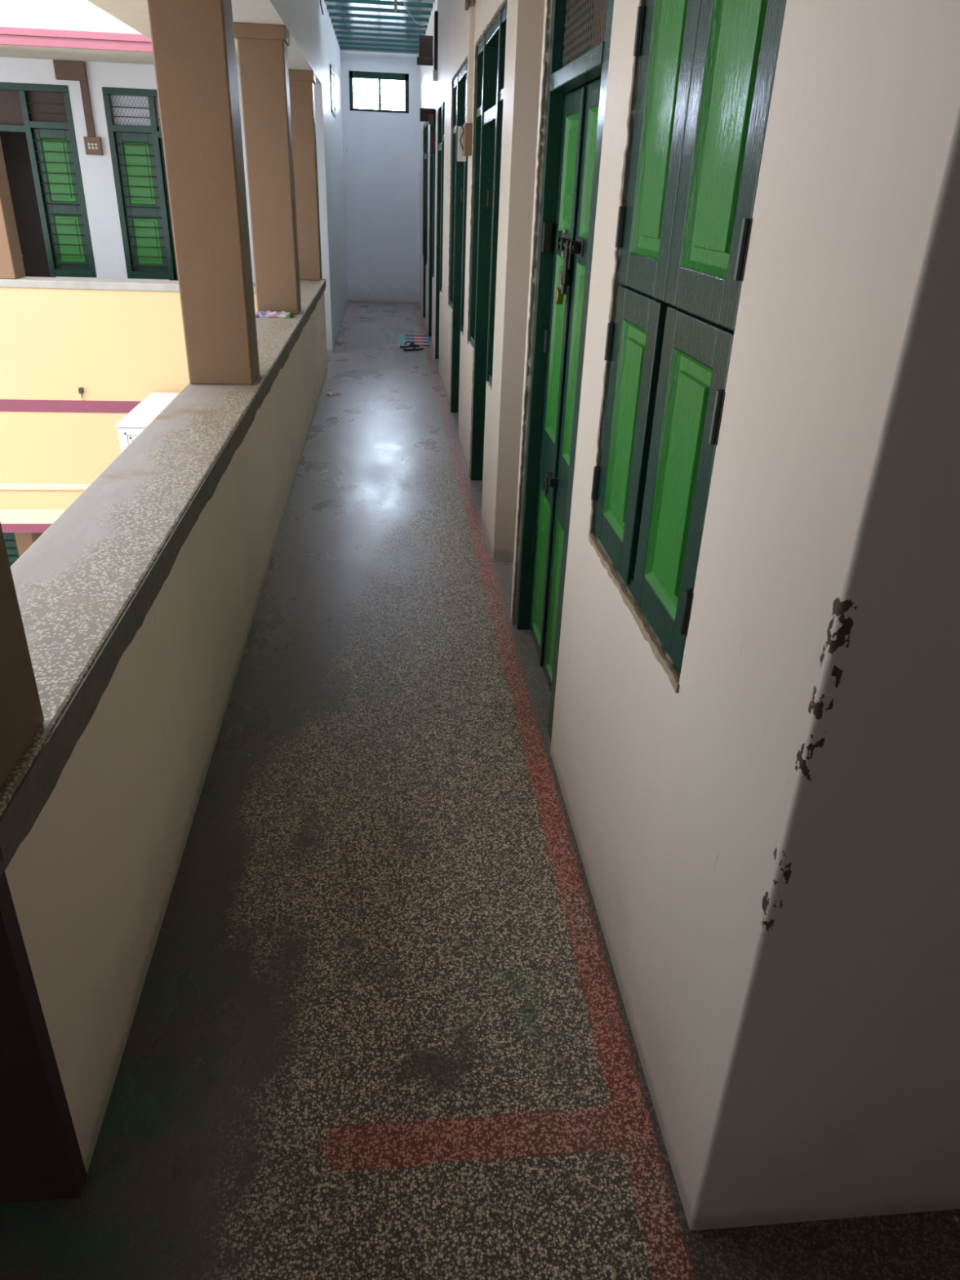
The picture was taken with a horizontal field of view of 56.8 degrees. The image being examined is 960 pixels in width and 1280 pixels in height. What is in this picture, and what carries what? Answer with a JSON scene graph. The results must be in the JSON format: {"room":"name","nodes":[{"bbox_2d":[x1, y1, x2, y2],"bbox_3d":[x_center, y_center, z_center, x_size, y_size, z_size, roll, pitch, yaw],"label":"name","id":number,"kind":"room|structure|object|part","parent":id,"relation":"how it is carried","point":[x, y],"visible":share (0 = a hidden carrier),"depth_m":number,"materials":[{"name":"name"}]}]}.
{"room":"open-air corridor","nodes":[
{"label":"open-air corridor","id":0,"kind":"room"},
{"bbox_2d":[314,0,347,353],"bbox_3d":[-1.958,-5.807,11.149,0.313,3.470,4.800,-1,27,-6],"label":"wall","id":1,"kind":"structure","parent":0,"point":[329,128],"depth_m":9.93,"materials":[{"name":"white paint"}]},
{"bbox_2d":[231,0,321,84],"bbox_3d":[-1.237,-3.726,4.332,0.313,0.930,9.300,-1,27,-6],"label":"beam","id":2,"kind":"structure","parent":1,"relation":"attached to","point":[300,18],"depth_m":6.30,"materials":[{"name":"white paint"}]},
{"bbox_2d":[329,63,336,117],"bbox_3d":[-1.725,-6.428,10.402,0.016,0.470,0.800,-1,27,-6],"label":"window","id":3,"kind":"structure","parent":1,"relation":"in","point":[331,71],"depth_m":10.38,"materials":[{"name":"white glass"}]},
{"bbox_2d":[331,71,334,111],"bbox_3d":[-1.730,-6.428,10.402,0.006,0.390,0.700,-1,27,-6],"label":"shutter","id":4,"kind":"object","parent":3,"relation":"attached to","point":[332,73],"depth_m":10.54,"materials":[{"name":"wood"}]},
{"bbox_2d":[324,0,435,54],"bbox_3d":[-0.280,-4.394,4.657,5.100,0.270,18.300,-1,27,-6],"label":"ceiling","id":5,"kind":"structure","parent":0,"point":[358,25],"depth_m":10.39,"materials":[{"name":"green metal"}]},
{"bbox_2d":[394,0,396,12],"bbox_3d":[-0.750,-5.813,7.875,0.039,0.400,0.039,-1,27,-6],"label":"pendant lamp","id":6,"kind":"object","parent":5,"relation":"hanging from","point":[395,1],"visible":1,"depth_m":7.94,"materials":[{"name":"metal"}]},
{"bbox_2d":[402,0,428,25],"bbox_3d":[-0.666,-6.317,8.936,0.008,0.127,2.236,4,27,3],"label":"wire","id":7,"kind":"object","parent":5,"relation":"hanging from","point":[402,0],"visible":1,"depth_m":8.82,"materials":[{"name":"gold metal"}]},
{"bbox_2d":[340,50,419,304],"bbox_3d":[-1.509,-6.955,13.431,1.900,3.470,0.200,-1,27,-6],"label":"wall","id":8,"kind":"structure","parent":0,"point":[381,149],"depth_m":13.40,"materials":[{"name":"white paint"}]},
{"bbox_2d":[348,71,408,113],"bbox_3d":[-1.462,-7.941,12.869,0.855,0.490,0.106,-1,27,-6],"label":"window","id":9,"kind":"structure","parent":8,"relation":"in","point":[378,76],"depth_m":12.78,"materials":[{"name":"green wood"}]},
{"bbox_2d":[0,302,959,1279],"bbox_3d":[-2.875,-0.935,5.518,9.289,0.150,18.610,-5,28,-14],"label":"floor","id":10,"kind":"structure","parent":0,"point":[380,1029],"depth_m":2.12,"materials":[{"name":"stone"}]},
{"bbox_2d":[0,278,327,1203],"bbox_3d":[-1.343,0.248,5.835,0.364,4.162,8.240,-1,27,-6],"label":"parapet","id":11,"kind":"object","parent":10,"relation":"on","point":[138,603],"visible":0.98,"depth_m":2.02,"materials":[{"name":"paint"}]},
{"bbox_2d":[0,522,44,790],"bbox_3d":[-0.848,-0.547,1.005,0.331,1.678,0.296,-1,27,-6],"label":"pillar","id":12,"kind":"structure","parent":11,"relation":"on","point":[21,715],"depth_m":1.38,"materials":[{"name":"brown paint"}]},
{"bbox_2d":[146,0,259,385],"bbox_3d":[-1.154,-1.959,3.748,0.314,1.678,0.296,-1,27,-6],"label":"pillar","id":13,"kind":"structure","parent":11,"relation":"on","point":[193,45],"depth_m":3.66,"materials":[{"name":"brown paint"}]},
{"bbox_2d":[233,22,301,315],"bbox_3d":[-1.387,-3.066,5.898,0.314,1.678,0.276,-1,27,-6],"label":"pillar","id":14,"kind":"structure","parent":11,"relation":"on","point":[262,48],"depth_m":5.76,"materials":[{"name":"brown paint"}]},
{"bbox_2d":[255,310,293,318],"bbox_3d":[-1.409,-2.233,6.071,0.235,0.036,0.170,-1,27,-6],"label":"folded cloth","id":15,"kind":"object","parent":11,"relation":"on","point":[283,314],"visible":0.99,"depth_m":6.02,"materials":[{"name":"multicoloured fabric"}]},
{"bbox_2d":[288,69,322,280],"bbox_3d":[-1.624,-4.187,8.075,0.314,1.678,0.256,-1,27,-6],"label":"pillar","id":16,"kind":"structure","parent":11,"relation":"on","point":[301,82],"depth_m":7.96,"materials":[{"name":"brown paint"}]},
{"bbox_2d":[326,390,341,395],"bbox_3d":[-1.307,-2.220,7.975,0.140,0.011,0.210,-1,27,-6],"label":"paper scrap","id":17,"kind":"object","parent":10,"relation":"on","point":[331,393],"visible":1,"depth_m":7.98,"materials":[{"name":"grey paper"}]},
{"bbox_2d":[399,341,417,347],"bbox_3d":[-0.835,-3.463,10.395,0.113,0.057,0.269,26,35,38],"label":"flip flop","id":18,"kind":"object","parent":10,"relation":"on","point":[404,345],"visible":0.89,"depth_m":10.38,"materials":[{"name":"black rubber"}]},
{"bbox_2d":[403,344,423,351],"bbox_3d":[-0.766,-3.372,10.223,0.269,0.057,0.113,-15,32,-30],"label":"flip flop","id":19,"kind":"object","parent":10,"relation":"on","point":[418,348],"visible":1,"depth_m":10.20,"materials":[{"name":"black rubber"}]},
{"bbox_2d":[399,334,430,346],"bbox_3d":[-0.806,-3.667,10.850,0.360,0.009,0.800,-1,27,-6],"label":"doormat","id":20,"kind":"object","parent":10,"relation":"on","point":[420,340],"visible":0.94,"depth_m":10.86,"materials":[{"name":"multicoloured fabric"}]},
{"bbox_2d":[418,0,959,1231],"bbox_3d":[-0.113,-3.733,7.227,0.263,3.470,14.386,-1,27,-6],"label":"wall","id":21,"kind":"structure","parent":0,"point":[768,845],"depth_m":1.31,"materials":[{"name":"beige paint"}]},
{"bbox_2d":[422,121,427,317],"bbox_3d":[-0.673,-5.528,11.855,0.128,2.420,1.650,-1,27,-6],"label":"door","id":22,"kind":"structure","parent":21,"relation":"in","point":[425,125],"depth_m":12.04,"materials":[{"name":"green wood"}]},
{"bbox_2d":[419,107,434,124],"bbox_3d":[-0.560,-5.534,9.379,0.145,0.150,0.150,-1,27,-6],"label":"sign","id":23,"kind":"object","parent":21,"relation":"attached to","point":[426,114],"visible":1,"depth_m":9.34,"materials":[{"name":"brown wood"}]},
{"bbox_2d":[417,10,438,80],"bbox_3d":[-0.543,-5.980,9.032,0.170,0.560,1.100,-1,27,-6],"label":"sign","id":24,"kind":"object","parent":21,"relation":"attached to","point":[425,42],"visible":1,"depth_m":9.35,"materials":[{"name":"wood"}]},
{"bbox_3d":[-0.582,-6.129,9.398,0.170,0.070,0.050,-1,27,-6],"label":"rail","id":25,"kind":"part","parent":24,"relation":"part of","materials":[{"name":"brown wood"}]},
{"bbox_2d":[428,106,435,336],"bbox_3d":[-0.485,-4.638,10.126,0.128,2.420,1.282,-1,27,-6],"label":"door","id":26,"kind":"structure","parent":21,"relation":"in","point":[433,127],"depth_m":10.48,"materials":[{"name":"green wood"}]},
{"bbox_2d":[429,130,435,155],"bbox_3d":[-0.496,-5.185,9.260,0.050,0.220,0.110,-1,27,-6],"label":"switch box","id":27,"kind":"object","parent":26,"relation":"attached to","point":[432,132],"visible":1,"depth_m":9.21,"materials":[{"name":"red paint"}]},
{"bbox_2d":[435,93,444,359],"bbox_3d":[-0.335,-3.925,8.741,0.128,2.420,1.152,-1,27,-6],"label":"door","id":28,"kind":"structure","parent":21,"relation":"in","point":[441,109],"depth_m":8.89,"materials":[{"name":"green wood"}]},
{"bbox_2d":[448,55,467,417],"bbox_3d":[-0.115,-2.875,6.682,0.135,2.438,1.630,-1,27,-6],"label":"door","id":29,"kind":"structure","parent":21,"relation":"in","point":[459,170],"depth_m":6.91,"materials":[{"name":"green wood"}]},
{"bbox_2d":[457,123,472,161],"bbox_3d":[-0.093,-3.059,5.457,0.075,0.200,0.185,-1,27,-6],"label":"switch box","id":30,"kind":"object","parent":21,"relation":"attached to","point":[464,131],"visible":1,"depth_m":5.40,"materials":[{"name":"brown wood"}]},
{"bbox_2d":[465,0,471,10],"bbox_3d":[-0.069,-3.690,5.110,0.020,0.080,0.180,-1,27,-6],"label":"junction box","id":31,"kind":"object","parent":21,"relation":"attached to","point":[468,2],"visible":1,"depth_m":5.08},
{"bbox_2d":[466,0,475,123],"bbox_3d":[-0.043,-3.775,5.092,0.030,1.450,0.060,-1,27,-6],"label":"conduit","id":32,"kind":"structure","parent":21,"relation":"attached to","point":[472,8],"depth_m":5.25,"materials":[{"name":"beige paint"}]},
{"bbox_2d":[466,0,506,515],"bbox_3d":[0.067,-2.010,5.001,0.135,2.438,1.470,-1,27,-6],"label":"door","id":33,"kind":"structure","parent":21,"relation":"in","point":[490,55],"depth_m":5.07,"materials":[{"name":"green wood"}]},
{"bbox_2d":[511,0,613,741],"bbox_3d":[0.309,-0.925,2.913,0.165,2.420,1.006,-1,27,-6],"label":"door","id":34,"kind":"structure","parent":21,"relation":"in","point":[580,35],"depth_m":3.01,"materials":[{"name":"green wood"}]},
{"bbox_3d":[0.255,-0.277,3.516,0.025,0.595,0.259,-1,27,-6],"label":"panel","id":35,"kind":"part","parent":34,"relation":"part of","materials":[{"name":"green wood"}]},
{"bbox_3d":[0.252,-0.556,3.196,0.038,0.076,0.095,-1,27,-6],"label":"ring handle","id":36,"kind":"part","parent":34,"relation":"part of","materials":[{"name":"metal"}]},
{"bbox_3d":[0.293,-0.096,3.165,0.025,0.595,0.319,-1,27,-6],"label":"panel","id":37,"kind":"part","parent":34,"relation":"part of","materials":[{"name":"green wood"}]},
{"bbox_3d":[0.284,-1.020,3.137,0.025,0.615,0.259,-1,27,-6],"label":"panel","id":38,"kind":"part","parent":34,"relation":"part of","materials":[{"name":"green wood"}]},
{"bbox_2d":[555,271,564,304],"bbox_3d":[0.260,-1.144,2.885,0.022,0.099,0.040,-1,27,-6],"label":"padlock","id":39,"kind":"object","parent":34,"relation":"hanging from","point":[558,296],"visible":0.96,"depth_m":2.88,"materials":[{"name":"gold metal"}]},
{"bbox_3d":[0.280,-1.326,2.966,0.007,0.085,0.035,-1,27,-6],"label":"bolt plate","id":40,"kind":"part","parent":34,"relation":"part of","materials":[{"name":"metal"}]},
{"bbox_3d":[0.303,-1.512,2.886,0.025,0.340,0.259,-1,27,-6],"label":"panel","id":41,"kind":"part","parent":34,"relation":"part of","materials":[{"name":"green wood"}]},
{"bbox_3d":[0.322,-0.839,2.785,0.025,0.615,0.319,-1,27,-6],"label":"panel","id":42,"kind":"part","parent":34,"relation":"part of","materials":[{"name":"green wood"}]},
{"bbox_3d":[0.341,-1.331,2.534,0.025,0.340,0.319,-1,27,-6],"label":"panel","id":43,"kind":"part","parent":34,"relation":"part of","materials":[{"name":"green wood"}]},
{"bbox_2d":[588,0,786,693],"bbox_3d":[0.418,-0.778,1.681,0.141,1.553,0.824,-1,27,-6],"label":"window","id":44,"kind":"structure","parent":21,"relation":"in","point":[707,70],"depth_m":1.68,"materials":[{"name":"green wood"}]},
{"bbox_3d":[0.342,-0.482,2.051,0.025,0.467,0.206,-1,27,-6],"label":"panel","id":45,"kind":"part","parent":44,"relation":"part of","materials":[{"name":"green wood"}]},
{"bbox_2d":[594,284,672,584],"bbox_3d":[0.345,-0.478,2.054,0.032,0.608,0.356,-1,27,-6],"label":"shutter","id":46,"kind":"object","parent":44,"relation":"attached to","point":[634,341],"depth_m":2.03,"materials":[{"name":"green wood"}]},
{"bbox_3d":[0.416,-0.783,1.670,0.088,1.535,0.800,-1,27,-6],"label":"frame","id":47,"kind":"part","parent":44,"relation":"part of","materials":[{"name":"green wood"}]},
{"bbox_3d":[0.369,-1.143,1.702,0.025,0.747,0.228,-1,27,-6],"label":"panel","id":48,"kind":"part","parent":44,"relation":"part of","materials":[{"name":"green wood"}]},
{"bbox_2d":[618,0,701,302],"bbox_3d":[0.372,-1.142,1.702,0.032,0.888,0.378,-1,27,-6],"label":"shutter","id":49,"kind":"object","parent":44,"relation":"attached to","point":[667,31],"depth_m":1.79,"materials":[{"name":"green wood"}]},
{"bbox_3d":[0.382,-0.295,1.689,0.025,0.467,0.226,-1,27,-6],"label":"panel","id":50,"kind":"part","parent":44,"relation":"part of","materials":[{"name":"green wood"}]},
{"bbox_2d":[631,306,734,672],"bbox_3d":[0.384,-0.291,1.692,0.032,0.608,0.366,-1,27,-6],"label":"shutter","id":51,"kind":"object","parent":44,"relation":"attached to","point":[697,345],"depth_m":1.67,"materials":[{"name":"green wood"}]},
{"bbox_3d":[0.406,-0.966,1.359,0.025,0.747,0.248,-1,27,-6],"label":"panel","id":52,"kind":"part","parent":44,"relation":"part of","materials":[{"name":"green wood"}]},
{"bbox_2d":[664,0,786,331],"bbox_3d":[0.409,-0.966,1.360,0.032,0.888,0.388,-1,27,-6],"label":"shutter","id":53,"kind":"object","parent":44,"relation":"attached to","point":[735,46],"depth_m":1.45,"materials":[{"name":"green wood"}]},
{"bbox_2d":[826,847,959,1219],"bbox_3d":[1.695,-0.513,1.058,2.000,3.470,0.186,-1,27,-6],"label":"wall","id":54,"kind":"structure","parent":0,"point":[904,1155],"depth_m":1.53,"materials":[{"name":"beige paint"}]},
{"label":"outside","id":55,"kind":"structure","parent":0,"visible":0},
{"bbox_3d":[-8.406,5.424,-0.098,15.115,0.150,24.500,-1,27,-6],"label":"ground","id":56,"kind":"structure","parent":55,"visible":0},
{"bbox_2d":[0,0,257,566],"bbox_3d":[-5.944,-2.965,9.204,8.115,6.500,3.865,-1,27,-6],"label":"building","id":57,"kind":"structure","parent":56,"relation":"on","point":[91,326],"depth_m":8.28,"materials":[{"name":"yellow paint"}]},
{"bbox_2d":[3,533,19,566],"bbox_3d":[-4.986,-0.476,9.366,0.490,1.990,0.070,-1,27,-6],"label":"shutter","id":58,"kind":"object","parent":57,"relation":"hanging from","point":[11,544],"depth_m":9.12,"materials":[{"name":"green wood"}]},
{"bbox_3d":[-5.819,-1.420,8.174,8.115,0.055,0.020,-1,27,-6],"label":"moulding","id":59,"kind":"part","parent":57,"relation":"part of","materials":[{"name":"beige paint"}]},
{"bbox_3d":[-4.637,-4.235,9.009,1.310,2.430,0.104,-1,27,-6],"label":"joinery frame","id":60,"kind":"part","parent":57,"relation":"part of","materials":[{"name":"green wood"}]},
{"bbox_3d":[-4.202,-4.682,8.850,0.245,0.560,0.025,-1,27,-6],"label":"panel","id":61,"kind":"part","parent":57,"relation":"part of","materials":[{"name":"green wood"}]},
{"bbox_2d":[32,128,89,269],"bbox_3d":[-4.211,-4.438,8.976,0.355,1.270,0.030,-1,27,-6],"label":"shutter","id":62,"kind":"object","parent":57,"relation":"hanging from","point":[42,134],"depth_m":8.95,"materials":[{"name":"green wood"}]},
{"bbox_3d":[-4.223,-4.130,9.132,0.245,0.440,0.025,-1,27,-6],"label":"panel","id":63,"kind":"part","parent":57,"relation":"part of","materials":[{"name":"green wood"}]},
{"bbox_3d":[-3.890,-5.188,8.517,0.280,0.625,0.050,-1,27,-6],"label":"wiring casing","id":64,"kind":"part","parent":57,"relation":"part of","materials":[{"name":"plastic"}]},
{"bbox_2d":[87,142,97,149],"bbox_3d":[-3.789,-4.831,8.679,0.086,0.050,0.008,-1,27,-6],"label":"switch","id":65,"kind":"object","parent":57,"relation":"attached to","point":[90,145],"depth_m":8.68,"materials":[{"name":"white plastic"}]},
{"bbox_3d":[-3.426,-4.692,8.929,0.255,0.560,0.025,-1,27,-6],"label":"panel","id":66,"kind":"part","parent":57,"relation":"part of","materials":[{"name":"green wood"}]},
{"bbox_3d":[-3.065,-4.255,9.169,1.230,2.430,0.104,-1,27,-6],"label":"joinery frame","id":67,"kind":"part","parent":57,"relation":"part of","materials":[{"name":"green wood"}]},
{"bbox_2d":[115,131,168,271],"bbox_3d":[-3.435,-4.448,9.055,0.365,1.270,0.030,-1,27,-6],"label":"shutter","id":68,"kind":"object","parent":57,"relation":"hanging from","point":[138,138],"depth_m":9.03,"materials":[{"name":"green wood"}]},
{"bbox_2d":[115,392,179,453],"bbox_3d":[-2.519,-1.514,7.766,0.820,1.062,1.289,-1,27,-6],"label":"cooler","id":69,"kind":"object","parent":57,"relation":"attached to","point":[138,419],"visible":0.2,"depth_m":7.17,"materials":[{"name":"white metal"}]},
{"bbox_3d":[-2.512,-1.619,7.679,0.800,0.730,1.210,-1,27,-6],"label":"casing","id":70,"kind":"part","parent":69,"relation":"part of","materials":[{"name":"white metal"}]},
{"bbox_3d":[-2.453,-1.346,7.137,0.700,0.640,0.010,-1,27,-6],"label":"frame","id":71,"kind":"part","parent":69,"relation":"part of","materials":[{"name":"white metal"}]},
{"bbox_3d":[-2.453,-1.347,7.138,0.630,0.570,0.007,-1,27,-6],"label":"frame","id":72,"kind":"part","parent":69,"relation":"part of","materials":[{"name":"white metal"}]},
{"bbox_3d":[-3.447,-4.140,9.211,0.255,0.440,0.025,-1,27,-6],"label":"panel","id":73,"kind":"part","parent":57,"relation":"part of","materials":[{"name":"green wood"}]},
{"bbox_3d":[-3.042,-4.095,9.296,0.348,2.010,0.030,-1,27,-6],"label":"door","id":74,"kind":"part","parent":57,"relation":"part of","materials":[{"name":"green wood"}]},
{"bbox_3d":[0.340,0.394,-0.822,5.400,3.470,4.420,-1,27,-6],"label":"wall","id":75,"kind":"structure","parent":0,"visible":0},
{"bbox_2d":[87,0,239,65],"bbox_3d":[-1.575,-2.512,2.660,0.730,0.255,13.300,-1,27,-6],"label":"trim","id":76,"kind":"structure","parent":75,"relation":"attached to","point":[133,13],"depth_m":5.24,"materials":[{"name":"beige paint"}]}
]}

